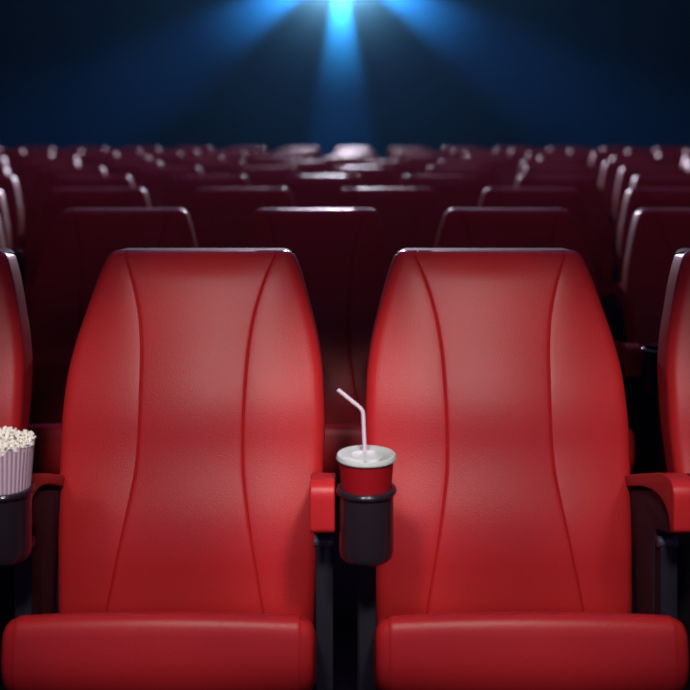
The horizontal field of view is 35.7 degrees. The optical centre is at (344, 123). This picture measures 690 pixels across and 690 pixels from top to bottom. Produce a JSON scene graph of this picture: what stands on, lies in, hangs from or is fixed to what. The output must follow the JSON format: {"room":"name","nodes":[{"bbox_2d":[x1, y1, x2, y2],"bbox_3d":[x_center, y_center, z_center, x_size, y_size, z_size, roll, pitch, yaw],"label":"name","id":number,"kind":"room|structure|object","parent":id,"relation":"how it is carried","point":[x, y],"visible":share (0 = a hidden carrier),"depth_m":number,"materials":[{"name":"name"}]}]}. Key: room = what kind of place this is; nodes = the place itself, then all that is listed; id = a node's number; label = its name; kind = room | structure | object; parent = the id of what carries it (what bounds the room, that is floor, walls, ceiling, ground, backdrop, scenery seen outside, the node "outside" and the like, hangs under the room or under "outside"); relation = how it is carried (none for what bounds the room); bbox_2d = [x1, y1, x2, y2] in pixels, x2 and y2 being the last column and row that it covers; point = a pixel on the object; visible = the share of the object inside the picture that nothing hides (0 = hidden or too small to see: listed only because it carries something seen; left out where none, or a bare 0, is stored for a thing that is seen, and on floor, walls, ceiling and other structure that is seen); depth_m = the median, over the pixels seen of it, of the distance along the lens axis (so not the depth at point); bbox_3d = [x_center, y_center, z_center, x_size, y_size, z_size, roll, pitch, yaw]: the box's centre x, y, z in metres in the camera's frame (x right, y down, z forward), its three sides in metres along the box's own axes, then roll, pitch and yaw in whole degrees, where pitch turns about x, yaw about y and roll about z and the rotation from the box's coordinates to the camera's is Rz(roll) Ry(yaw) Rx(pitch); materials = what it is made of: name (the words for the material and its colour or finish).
{"room":"auditorium","nodes":[
{"label":"auditorium","id":0,"kind":"room"},
{"bbox_2d":[0,0,689,160],"bbox_3d":[0.000,-2.450,23.250,16.200,7.800,0.100,0,0,0],"label":"wall","id":1,"kind":"structure","parent":0,"point":[273,75],"depth_m":23.20,"materials":[{"name":"blue fabric"}]},
{"bbox_2d":[55,504,634,689],"bbox_3d":[0.000,1.400,8.600,16.000,0.100,29.200,0,0,0],"label":"floor","id":2,"kind":"structure","parent":0,"point":[344,574],"depth_m":2.93,"materials":[{"name":"carpet"}]},
{"bbox_2d":[0,218,5,247],"bbox_3d":[-1.350,0.811,3.190,0.618,1.077,0.679,0,0,0],"label":"seat","id":3,"kind":"object","parent":2,"relation":"on","point":[2,240],"visible":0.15,"depth_m":3.45,"materials":[{"name":"red leather"}]},
{"bbox_2d":[0,156,6,166],"bbox_3d":[-3.121,0.811,8.839,0.618,1.077,0.679,0,0,0],"label":"seat","id":4,"kind":"object","parent":2,"relation":"on","point":[3,163],"visible":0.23,"depth_m":9.07,"materials":[{"name":"red leather"}]},
{"bbox_2d":[0,167,9,174],"bbox_3d":[-2.384,0.811,6.580,0.618,1.077,0.679,0,0,0],"label":"seat","id":5,"kind":"object","parent":2,"relation":"on","point":[3,170],"visible":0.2,"depth_m":6.82,"materials":[{"name":"red leather"}]},
{"bbox_2d":[0,189,10,248],"bbox_3d":[-1.698,0.811,4.320,0.618,1.077,0.679,0,0,0],"label":"seat","id":6,"kind":"object","parent":2,"relation":"on","point":[3,209],"visible":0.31,"depth_m":4.54,"materials":[{"name":"red leather"}]},
{"bbox_2d":[0,175,22,249],"bbox_3d":[-1.986,0.811,5.450,0.618,1.077,0.679,0,0,0],"label":"seat","id":7,"kind":"object","parent":2,"relation":"on","point":[8,183],"visible":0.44,"depth_m":5.63,"materials":[{"name":"red leather"}]},
{"bbox_2d":[0,150,24,158],"bbox_3d":[-3.636,0.811,11.099,0.618,1.077,0.679,0,0,0],"label":"seat","id":8,"kind":"object","parent":2,"relation":"on","point":[5,153],"visible":0.12,"depth_m":11.32,"materials":[{"name":"red leather"}]},
{"bbox_2d":[0,248,32,689],"bbox_3d":[-0.947,0.811,2.060,0.618,1.077,0.679,0,0,0],"label":"seat","id":9,"kind":"object","parent":2,"relation":"on","point":[16,359],"visible":0.58,"depth_m":2.22,"materials":[{"name":"red leather"}]},
{"bbox_2d":[6,153,52,176],"bbox_3d":[-3.021,0.811,9.969,0.618,1.077,0.679,0,0,0],"label":"seat","id":10,"kind":"object","parent":2,"relation":"on","point":[14,161],"visible":0.09,"depth_m":10.17,"materials":[{"name":"red leather"}]},
{"bbox_2d":[17,147,53,152],"bbox_3d":[-3.632,0.811,12.229,0.618,1.077,0.679,0,0,0],"label":"seat","id":11,"kind":"object","parent":2,"relation":"on","point":[25,149],"visible":0.06,"depth_m":12.45,"materials":[{"name":"red leather"}]},
{"bbox_2d":[16,161,79,217],"bbox_3d":[-2.213,0.811,7.710,0.618,1.077,0.679,0,0,0],"label":"seat","id":12,"kind":"object","parent":2,"relation":"on","point":[28,170],"visible":0.2,"depth_m":7.91,"materials":[{"name":"red leather"}]},
{"bbox_2d":[27,156,79,164],"bbox_3d":[-2.501,0.811,8.839,0.618,1.077,0.679,0,0,0],"label":"seat","id":13,"kind":"object","parent":2,"relation":"on","point":[31,158],"visible":0.09,"depth_m":9.07,"materials":[{"name":"red leather"}]},
{"bbox_2d":[42,150,82,155],"bbox_3d":[-3.016,0.811,11.099,0.618,1.077,0.679,0,0,0],"label":"seat","id":14,"kind":"object","parent":2,"relation":"on","point":[54,152],"visible":0.04,"depth_m":11.32,"materials":[{"name":"red leather"}]},
{"bbox_2d":[21,167,105,252],"bbox_3d":[-1.764,0.811,6.580,0.618,1.077,0.679,0,0,0],"label":"seat","id":15,"kind":"object","parent":2,"relation":"on","point":[44,177],"visible":0.13,"depth_m":6.76,"materials":[{"name":"red leather"}]},
{"bbox_2d":[12,175,133,287],"bbox_3d":[-1.366,0.811,5.450,0.618,1.077,0.679,0,0,0],"label":"seat","id":16,"kind":"object","parent":2,"relation":"on","point":[59,181],"visible":0.17,"depth_m":5.66,"materials":[{"name":"red leather"}]},
{"bbox_2d":[24,188,150,316],"bbox_3d":[-1.077,0.811,4.320,0.618,1.077,0.679,0,0,0],"label":"seat","id":17,"kind":"object","parent":2,"relation":"on","point":[57,200],"visible":0.21,"depth_m":4.52,"materials":[{"name":"red leather"}]},
{"bbox_2d":[70,147,106,152],"bbox_3d":[-3.012,0.811,12.229,0.618,1.077,0.679,0,0,0],"label":"seat","id":18,"kind":"object","parent":2,"relation":"on","point":[84,149],"visible":0.09,"depth_m":12.45,"materials":[{"name":"red leather"}]},
{"bbox_2d":[73,153,117,166],"bbox_3d":[-2.401,0.811,9.969,0.618,1.077,0.679,0,0,0],"label":"seat","id":19,"kind":"object","parent":2,"relation":"on","point":[85,159],"visible":0.09,"depth_m":10.18,"materials":[{"name":"red leather"}]},
{"bbox_2d":[28,208,197,489],"bbox_3d":[-0.730,0.811,3.190,0.618,1.077,0.679,0,0,0],"label":"seat","id":20,"kind":"object","parent":2,"relation":"on","point":[81,240],"visible":0.23,"depth_m":3.33,"materials":[{"name":"red leather"}]},
{"bbox_2d":[28,423,61,474],"bbox_3d":[-0.713,0.936,3.038,0.518,0.243,0.319,0,0,0],"label":"seat cushion","id":21,"kind":"object","parent":20,"relation":"on","point":[47,445],"depth_m":2.89,"materials":[{"name":"red leather"}]},
{"bbox_2d":[101,150,140,155],"bbox_3d":[-2.396,0.811,11.099,0.618,1.077,0.679,0,0,0],"label":"seat","id":22,"kind":"object","parent":2,"relation":"on","point":[119,152],"visible":0.07,"depth_m":11.32,"materials":[{"name":"red leather"}]},
{"bbox_2d":[98,156,150,166],"bbox_3d":[-1.881,0.811,8.839,0.618,1.077,0.679,0,0,0],"label":"seat","id":23,"kind":"object","parent":2,"relation":"on","point":[104,159],"visible":0.04,"depth_m":9.06,"materials":[{"name":"red leather"}]},
{"bbox_2d":[103,161,162,177],"bbox_3d":[-1.593,0.811,7.710,0.618,1.077,0.679,0,0,0],"label":"seat","id":24,"kind":"object","parent":2,"relation":"on","point":[128,168],"visible":0.09,"depth_m":7.92,"materials":[{"name":"red leather"}]},
{"bbox_2d":[123,147,159,152],"bbox_3d":[-2.392,0.811,12.229,0.618,1.077,0.679,0,0,0],"label":"seat","id":25,"kind":"object","parent":2,"relation":"on","point":[142,149],"visible":0.09,"depth_m":12.45,"materials":[{"name":"red leather"}]},
{"bbox_2d":[138,153,182,166],"bbox_3d":[-1.781,0.811,9.969,0.618,1.077,0.679,0,0,0],"label":"seat","id":26,"kind":"object","parent":2,"relation":"on","point":[166,159],"visible":0.08,"depth_m":10.18,"materials":[{"name":"red leather"}]},
{"bbox_2d":[132,167,202,207],"bbox_3d":[-1.144,0.811,6.580,0.618,1.077,0.679,0,0,0],"label":"seat","id":27,"kind":"object","parent":2,"relation":"on","point":[154,180],"visible":0.16,"depth_m":6.78,"materials":[{"name":"red leather"}]},
{"bbox_2d":[0,248,335,689],"bbox_3d":[-0.327,0.811,2.060,0.618,1.077,0.679,0,0,0],"label":"seat","id":28,"kind":"object","parent":2,"relation":"on","point":[188,528],"visible":0.98,"depth_m":2.11,"materials":[{"name":"red leather"}]},
{"bbox_2d":[0,439,34,494],"bbox_3d":[-0.584,0.640,1.830,0.102,0.190,0.102,0,0,-16],"label":"bucket","id":29,"kind":"object","parent":28,"relation":"in","point":[15,467],"visible":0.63,"depth_m":1.80,"materials":[{"name":"paper"}]},
{"bbox_2d":[0,426,35,457],"bbox_3d":[-0.583,0.536,1.830,0.106,0.038,0.106,0,0,45],"label":"popcorn","id":30,"kind":"object","parent":29,"relation":"in","point":[11,439],"visible":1,"depth_m":1.82,"materials":[{"name":"white food"}]},
{"bbox_2d":[1,611,316,689],"bbox_3d":[-0.310,0.936,1.908,0.518,0.243,0.319,0,0,0],"label":"seat cushion","id":31,"kind":"object","parent":28,"relation":"on","point":[42,650],"depth_m":1.76,"materials":[{"name":"red leather"}]},
{"bbox_2d":[159,150,199,155],"bbox_3d":[-1.776,0.811,11.099,0.618,1.077,0.679,0,0,0],"label":"seat","id":32,"kind":"object","parent":2,"relation":"on","point":[184,152],"visible":0.07,"depth_m":11.32,"materials":[{"name":"red leather"}]},
{"bbox_2d":[177,147,213,155],"bbox_3d":[-1.772,0.811,12.229,0.618,1.077,0.679,0,0,0],"label":"seat","id":33,"kind":"object","parent":2,"relation":"on","point":[202,150],"visible":0.1,"depth_m":12.45,"materials":[{"name":"red leather"}]},
{"bbox_2d":[171,156,223,166],"bbox_3d":[-1.261,0.811,8.839,0.618,1.077,0.679,0,0,0],"label":"seat","id":34,"kind":"object","parent":2,"relation":"on","point":[179,161],"visible":0.12,"depth_m":9.06,"materials":[{"name":"red leather"}]},
{"bbox_2d":[159,175,249,210],"bbox_3d":[-0.746,0.811,5.450,0.618,1.077,0.679,0,0,0],"label":"seat","id":35,"kind":"object","parent":2,"relation":"on","point":[179,190],"visible":0.1,"depth_m":5.66,"materials":[{"name":"red leather"}]},
{"bbox_2d":[187,161,245,174],"bbox_3d":[-0.973,0.811,7.710,0.618,1.077,0.679,0,0,0],"label":"seat","id":36,"kind":"object","parent":2,"relation":"on","point":[207,167],"visible":0.09,"depth_m":7.92,"materials":[{"name":"red leather"}]},
{"bbox_2d":[203,153,247,162],"bbox_3d":[-1.161,0.811,9.969,0.618,1.077,0.679,0,0,0],"label":"seat","id":37,"kind":"object","parent":2,"relation":"on","point":[243,157],"visible":0.09,"depth_m":10.19,"materials":[{"name":"red leather"}]},
{"bbox_2d":[218,150,257,156],"bbox_3d":[-1.156,0.811,11.099,0.618,1.077,0.679,0,0,0],"label":"seat","id":38,"kind":"object","parent":2,"relation":"on","point":[248,152],"visible":0.07,"depth_m":11.32,"materials":[{"name":"red leather"}]},
{"bbox_2d":[187,188,294,247],"bbox_3d":[-0.458,0.811,4.320,0.618,1.077,0.679,0,0,0],"label":"seat","id":39,"kind":"object","parent":2,"relation":"on","point":[220,217],"visible":0.2,"depth_m":4.51,"materials":[{"name":"red leather"}]},
{"bbox_2d":[230,147,266,155],"bbox_3d":[-1.152,0.811,12.229,0.618,1.077,0.679,0,0,0],"label":"seat","id":40,"kind":"object","parent":2,"relation":"on","point":[261,151],"visible":0.08,"depth_m":12.45,"materials":[{"name":"red leather"}]},
{"bbox_2d":[231,167,299,187],"bbox_3d":[-0.524,0.811,6.580,0.618,1.077,0.679,0,0,0],"label":"seat","id":41,"kind":"object","parent":2,"relation":"on","point":[258,177],"visible":0.12,"depth_m":6.79,"materials":[{"name":"red leather"}]},
{"bbox_2d":[245,156,296,166],"bbox_3d":[-0.641,0.811,8.839,0.618,1.077,0.679,0,0,0],"label":"seat","id":42,"kind":"object","parent":2,"relation":"on","point":[252,161],"visible":0.12,"depth_m":9.06,"materials":[{"name":"red leather"}]},
{"bbox_2d":[268,153,313,160],"bbox_3d":[-0.541,0.811,9.969,0.618,1.077,0.679,0,0,0],"label":"seat","id":43,"kind":"object","parent":2,"relation":"on","point":[299,156],"visible":0.08,"depth_m":10.19,"materials":[{"name":"red leather"}]},
{"bbox_2d":[276,150,317,160],"bbox_3d":[-0.536,0.811,11.099,0.618,1.077,0.679,0,0,0],"label":"seat","id":44,"kind":"object","parent":2,"relation":"on","point":[313,153],"visible":0.05,"depth_m":11.32,"materials":[{"name":"red leather"}]},
{"bbox_2d":[271,161,329,174],"bbox_3d":[-0.353,0.811,7.710,0.618,1.077,0.679,0,0,0],"label":"seat","id":45,"kind":"object","parent":2,"relation":"on","point":[304,167],"visible":0.1,"depth_m":7.92,"materials":[{"name":"red leather"}]},
{"bbox_2d":[283,147,320,160],"bbox_3d":[-0.532,0.811,12.229,0.618,1.077,0.679,0,0,0],"label":"seat","id":46,"kind":"object","parent":2,"relation":"on","point":[316,149],"visible":0.05,"depth_m":12.46,"materials":[{"name":"red leather"}]},
{"bbox_2d":[241,208,392,503],"bbox_3d":[-0.110,0.811,3.190,0.618,1.077,0.679,0,0,0],"label":"seat","id":47,"kind":"object","parent":2,"relation":"on","point":[344,255],"visible":0.38,"depth_m":3.33,"materials":[{"name":"red leather"}]},
{"bbox_2d":[323,423,362,475],"bbox_3d":[-0.093,0.936,3.038,0.518,0.243,0.319,0,0,0],"label":"seat cushion","id":48,"kind":"object","parent":47,"relation":"on","point":[338,436],"depth_m":2.89,"materials":[{"name":"red leather"}]},
{"bbox_2d":[283,175,365,207],"bbox_3d":[-0.126,0.811,5.450,0.618,1.077,0.679,0,0,0],"label":"seat","id":49,"kind":"object","parent":2,"relation":"on","point":[307,191],"visible":0.12,"depth_m":5.65,"materials":[{"name":"red leather"}]},
{"bbox_2d":[320,156,368,169],"bbox_3d":[-0.021,0.811,8.839,0.618,1.077,0.679,0,0,0],"label":"seat","id":50,"kind":"object","parent":2,"relation":"on","point":[332,161],"visible":0.08,"depth_m":9.05,"materials":[{"name":"red leather"}]},
{"bbox_2d":[336,147,371,149],"bbox_3d":[0.088,0.811,12.229,0.618,1.077,0.679,0,0,0],"label":"seat","id":51,"kind":"object","parent":2,"relation":"on","point":[338,148],"visible":0.07,"depth_m":12.46,"materials":[{"name":"red leather"}]},
{"bbox_2d":[335,150,373,152],"bbox_3d":[0.084,0.811,11.099,0.618,1.077,0.679,0,0,0],"label":"seat","id":52,"kind":"object","parent":2,"relation":"on","point":[336,151],"visible":0.07,"depth_m":11.32,"materials":[{"name":"red leather"}]},
{"bbox_2d":[333,153,378,160],"bbox_3d":[0.079,0.811,9.969,0.618,1.077,0.679,0,0,0],"label":"seat","id":53,"kind":"object","parent":2,"relation":"on","point":[372,156],"visible":0.09,"depth_m":10.19,"materials":[{"name":"red leather"}]},
{"bbox_2d":[329,167,399,187],"bbox_3d":[0.096,0.811,6.580,0.618,1.077,0.679,0,0,0],"label":"seat","id":54,"kind":"object","parent":2,"relation":"on","point":[373,177],"visible":0.12,"depth_m":6.79,"materials":[{"name":"red leather"}]},
{"bbox_2d":[354,161,414,182],"bbox_3d":[0.267,0.811,7.710,0.618,1.077,0.679,0,0,0],"label":"seat","id":55,"kind":"object","parent":2,"relation":"on","point":[402,168],"visible":0.12,"depth_m":7.93,"materials":[{"name":"red leather"}]},
{"bbox_2d":[334,188,442,255],"bbox_3d":[0.163,0.811,4.320,0.618,1.077,0.679,0,0,0],"label":"seat","id":56,"kind":"object","parent":2,"relation":"on","point":[411,217],"visible":0.12,"depth_m":4.51,"materials":[{"name":"red leather"}]},
{"bbox_2d":[386,147,424,160],"bbox_3d":[0.708,0.811,12.229,0.618,1.077,0.679,0,0,0],"label":"seat","id":57,"kind":"object","parent":2,"relation":"on","point":[391,150],"visible":0.09,"depth_m":12.45,"materials":[{"name":"red leather"}]},
{"bbox_2d":[391,150,432,160],"bbox_3d":[0.704,0.811,11.099,0.618,1.077,0.679,0,0,0],"label":"seat","id":58,"kind":"object","parent":2,"relation":"on","point":[396,152],"visible":0.09,"depth_m":11.32,"materials":[{"name":"red leather"}]},
{"bbox_2d":[392,156,442,174],"bbox_3d":[0.599,0.811,8.839,0.618,1.077,0.679,0,0,0],"label":"seat","id":59,"kind":"object","parent":2,"relation":"on","point":[420,164],"visible":0.11,"depth_m":9.05,"materials":[{"name":"red leather"}]},
{"bbox_2d":[398,153,443,160],"bbox_3d":[0.699,0.811,9.969,0.618,1.077,0.679,0,0,0],"label":"seat","id":60,"kind":"object","parent":2,"relation":"on","point":[399,154],"visible":0.06,"depth_m":10.20,"materials":[{"name":"red leather"}]},
{"bbox_2d":[399,175,483,214],"bbox_3d":[0.494,0.811,5.450,0.618,1.077,0.679,0,0,0],"label":"seat","id":61,"kind":"object","parent":2,"relation":"on","point":[451,191],"visible":0.09,"depth_m":5.65,"materials":[{"name":"red leather"}]},
{"bbox_2d":[441,147,477,160],"bbox_3d":[1.328,0.811,12.229,0.618,1.077,0.679,0,0,0],"label":"seat","id":62,"kind":"object","parent":2,"relation":"on","point":[446,151],"visible":0.06,"depth_m":12.45,"materials":[{"name":"red leather"}]},
{"bbox_2d":[426,167,497,189],"bbox_3d":[0.716,0.811,6.580,0.618,1.077,0.679,0,0,0],"label":"seat","id":63,"kind":"object","parent":2,"relation":"on","point":[486,176],"visible":0.09,"depth_m":6.80,"materials":[{"name":"red leather"}]},
{"bbox_2d":[437,161,501,187],"bbox_3d":[0.887,0.811,7.710,0.618,1.077,0.679,0,0,0],"label":"seat","id":64,"kind":"object","parent":2,"relation":"on","point":[490,164],"visible":0.09,"depth_m":7.93,"materials":[{"name":"red leather"}]},
{"bbox_2d":[449,150,490,160],"bbox_3d":[1.324,0.811,11.099,0.618,1.077,0.679,0,0,0],"label":"seat","id":65,"kind":"object","parent":2,"relation":"on","point":[456,155],"visible":0.09,"depth_m":11.32,"materials":[{"name":"red leather"}]},
{"bbox_2d":[461,153,506,160],"bbox_3d":[1.319,0.811,9.969,0.618,1.077,0.679,0,0,0],"label":"seat","id":66,"kind":"object","parent":2,"relation":"on","point":[465,155],"visible":0.06,"depth_m":10.20,"materials":[{"name":"red leather"}]},
{"bbox_2d":[465,156,518,187],"bbox_3d":[1.219,0.811,8.839,0.618,1.077,0.679,0,0,0],"label":"seat","id":67,"kind":"object","parent":2,"relation":"on","point":[507,168],"visible":0.11,"depth_m":9.03,"materials":[{"name":"red leather"}]},
{"bbox_2d":[494,147,530,155],"bbox_3d":[1.948,0.811,12.229,0.618,1.077,0.679,0,0,0],"label":"seat","id":68,"kind":"object","parent":2,"relation":"on","point":[506,150],"visible":0.1,"depth_m":12.45,"materials":[{"name":"red leather"}]},
{"bbox_2d":[336,248,689,689],"bbox_3d":[0.293,0.811,2.060,0.618,1.077,0.679,0,0,0],"label":"seat","id":69,"kind":"object","parent":2,"relation":"on","point":[505,541],"visible":0.97,"depth_m":2.11,"materials":[{"name":"red leather"}]},
{"bbox_2d":[336,388,395,494],"bbox_3d":[0.036,0.595,1.830,0.103,0.282,0.103,0,0,0],"label":"cup","id":70,"kind":"object","parent":69,"relation":"in","point":[365,469],"visible":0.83,"depth_m":1.80,"materials":[{"name":"red paper"}]},
{"bbox_2d":[373,611,688,689],"bbox_3d":[0.310,0.936,1.908,0.518,0.243,0.319,0,0,0],"label":"seat cushion","id":71,"kind":"object","parent":69,"relation":"on","point":[413,650],"depth_m":1.76,"materials":[{"name":"red leather"}]},
{"bbox_2d":[509,150,549,168],"bbox_3d":[1.944,0.811,11.099,0.618,1.077,0.679,0,0,0],"label":"seat","id":72,"kind":"object","parent":2,"relation":"on","point":[520,156],"visible":0.09,"depth_m":11.31,"materials":[{"name":"red leather"}]},
{"bbox_2d":[435,208,641,603],"bbox_3d":[0.510,0.811,3.190,0.618,1.077,0.679,0,0,0],"label":"seat","id":73,"kind":"object","parent":2,"relation":"on","point":[459,227],"visible":0.17,"depth_m":3.39,"materials":[{"name":"red leather"}]},
{"bbox_2d":[629,429,634,471],"bbox_3d":[0.527,0.936,3.038,0.518,0.243,0.319,0,0,0],"label":"seat cushion","id":74,"kind":"object","parent":73,"relation":"on","point":[631,436],"depth_m":2.89,"materials":[{"name":"red leather"}]},
{"bbox_2d":[517,161,578,178],"bbox_3d":[1.507,0.811,7.710,0.618,1.077,0.679,0,0,0],"label":"seat","id":75,"kind":"object","parent":2,"relation":"on","point":[524,164],"visible":0.12,"depth_m":7.93,"materials":[{"name":"red leather"}]},
{"bbox_2d":[526,153,571,160],"bbox_3d":[1.939,0.811,9.969,0.618,1.077,0.679,0,0,0],"label":"seat","id":76,"kind":"object","parent":2,"relation":"on","point":[531,156],"visible":0.07,"depth_m":10.19,"materials":[{"name":"red leather"}]},
{"bbox_2d":[478,188,623,344],"bbox_3d":[0.782,0.811,4.320,0.618,1.077,0.679,0,0,0],"label":"seat","id":77,"kind":"object","parent":2,"relation":"on","point":[571,199],"visible":0.18,"depth_m":4.52,"materials":[{"name":"red leather"}]},
{"bbox_2d":[538,156,594,176],"bbox_3d":[1.839,0.811,8.839,0.618,1.077,0.679,0,0,0],"label":"seat","id":78,"kind":"object","parent":2,"relation":"on","point":[582,161],"visible":0.11,"depth_m":9.06,"materials":[{"name":"red leather"}]},
{"bbox_2d":[548,147,584,152],"bbox_3d":[2.568,0.811,12.229,0.618,1.077,0.679,0,0,0],"label":"seat","id":79,"kind":"object","parent":2,"relation":"on","point":[552,149],"visible":0.09,"depth_m":12.45,"materials":[{"name":"red leather"}]},
{"bbox_2d":[515,175,619,291],"bbox_3d":[1.114,0.811,5.450,0.618,1.077,0.679,0,0,0],"label":"seat","id":80,"kind":"object","parent":2,"relation":"on","point":[588,186],"visible":0.16,"depth_m":5.62,"materials":[{"name":"red leather"}]},
{"bbox_2d":[522,167,618,257],"bbox_3d":[1.336,0.811,6.580,0.618,1.077,0.679,0,0,0],"label":"seat","id":81,"kind":"object","parent":2,"relation":"on","point":[528,170],"visible":0.11,"depth_m":6.80,"materials":[{"name":"red leather"}]},
{"bbox_2d":[568,150,607,161],"bbox_3d":[2.564,0.811,11.099,0.618,1.077,0.679,0,0,0],"label":"seat","id":82,"kind":"object","parent":2,"relation":"on","point":[588,153],"visible":0.08,"depth_m":11.32,"materials":[{"name":"red leather"}]},
{"bbox_2d":[590,153,636,184],"bbox_3d":[2.559,0.811,9.969,0.618,1.077,0.679,0,0,0],"label":"seat","id":83,"kind":"object","parent":2,"relation":"on","point":[597,161],"visible":0.09,"depth_m":10.17,"materials":[{"name":"red leather"}]},
{"bbox_2d":[601,147,637,152],"bbox_3d":[3.188,0.811,12.229,0.618,1.077,0.679,0,0,0],"label":"seat","id":84,"kind":"object","parent":2,"relation":"on","point":[609,149],"visible":0.09,"depth_m":12.45,"materials":[{"name":"red leather"}]},
{"bbox_2d":[599,161,662,226],"bbox_3d":[2.127,0.811,7.710,0.618,1.077,0.679,0,0,0],"label":"seat","id":85,"kind":"object","parent":2,"relation":"on","point":[610,171],"visible":0.16,"depth_m":7.90,"materials":[{"name":"red leather"}]},
{"bbox_2d":[610,156,663,166],"bbox_3d":[2.459,0.811,8.839,0.618,1.077,0.679,0,0,0],"label":"seat","id":86,"kind":"object","parent":2,"relation":"on","point":[614,158],"visible":0.08,"depth_m":9.06,"materials":[{"name":"red leather"}]},
{"bbox_2d":[626,150,666,155],"bbox_3d":[3.184,0.811,11.099,0.618,1.077,0.679,0,0,0],"label":"seat","id":87,"kind":"object","parent":2,"relation":"on","point":[638,152],"visible":0.1,"depth_m":11.32,"materials":[{"name":"red leather"}]},
{"bbox_2d":[614,167,688,247],"bbox_3d":[1.956,0.811,6.580,0.618,1.077,0.679,0,0,0],"label":"seat","id":88,"kind":"object","parent":2,"relation":"on","point":[626,174],"visible":0.19,"depth_m":6.79,"materials":[{"name":"red leather"}]},
{"bbox_2d":[617,188,689,342],"bbox_3d":[1.402,0.811,4.320,0.618,1.077,0.679,0,0,0],"label":"seat","id":89,"kind":"object","parent":2,"relation":"on","point":[635,198],"visible":0.16,"depth_m":4.53,"materials":[{"name":"red leather"}]},
{"bbox_2d":[622,208,689,577],"bbox_3d":[1.130,0.811,3.190,0.618,1.077,0.679,0,0,0],"label":"seat","id":90,"kind":"object","parent":2,"relation":"on","point":[655,234],"visible":0.48,"depth_m":3.32,"materials":[{"name":"red leather"}]},
{"bbox_2d":[656,438,666,472],"bbox_3d":[1.147,0.936,3.038,0.518,0.243,0.319,0,0,0],"label":"seat cushion","id":91,"kind":"object","parent":90,"relation":"on","point":[661,467],"depth_m":3.01,"materials":[{"name":"red leather"}]},
{"bbox_2d":[631,175,689,187],"bbox_3d":[1.734,0.811,5.450,0.618,1.077,0.679,0,0,0],"label":"seat","id":92,"kind":"object","parent":2,"relation":"on","point":[639,181],"visible":0.12,"depth_m":5.67,"materials":[{"name":"red leather"}]},
{"bbox_2d":[654,147,689,152],"bbox_3d":[3.808,0.811,12.229,0.618,1.077,0.679,0,0,0],"label":"seat","id":93,"kind":"object","parent":2,"relation":"on","point":[668,149],"visible":0.06,"depth_m":12.45,"materials":[{"name":"red leather"}]},
{"bbox_2d":[656,153,689,166],"bbox_3d":[3.179,0.811,9.969,0.618,1.077,0.679,0,0,0],"label":"seat","id":94,"kind":"object","parent":2,"relation":"on","point":[668,159],"visible":0.09,"depth_m":10.17,"materials":[{"name":"red leather"}]},
{"bbox_2d":[657,248,689,689],"bbox_3d":[0.913,0.811,2.060,0.618,1.077,0.679,0,0,0],"label":"seat","id":95,"kind":"object","parent":2,"relation":"on","point":[673,359],"visible":0.77,"depth_m":2.20,"materials":[{"name":"red leather"}]},
{"bbox_2d":[682,156,689,167],"bbox_3d":[3.079,0.811,8.839,0.618,1.077,0.679,0,0,0],"label":"seat","id":96,"kind":"object","parent":2,"relation":"on","point":[686,159],"visible":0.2,"depth_m":9.07,"materials":[{"name":"red leather"}]},
{"bbox_2d":[686,161,689,174],"bbox_3d":[2.747,0.811,7.710,0.618,1.077,0.679,0,0,0],"label":"seat","id":97,"kind":"object","parent":2,"relation":"on","point":[688,162],"visible":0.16,"depth_m":7.95,"materials":[{"name":"red leather"}]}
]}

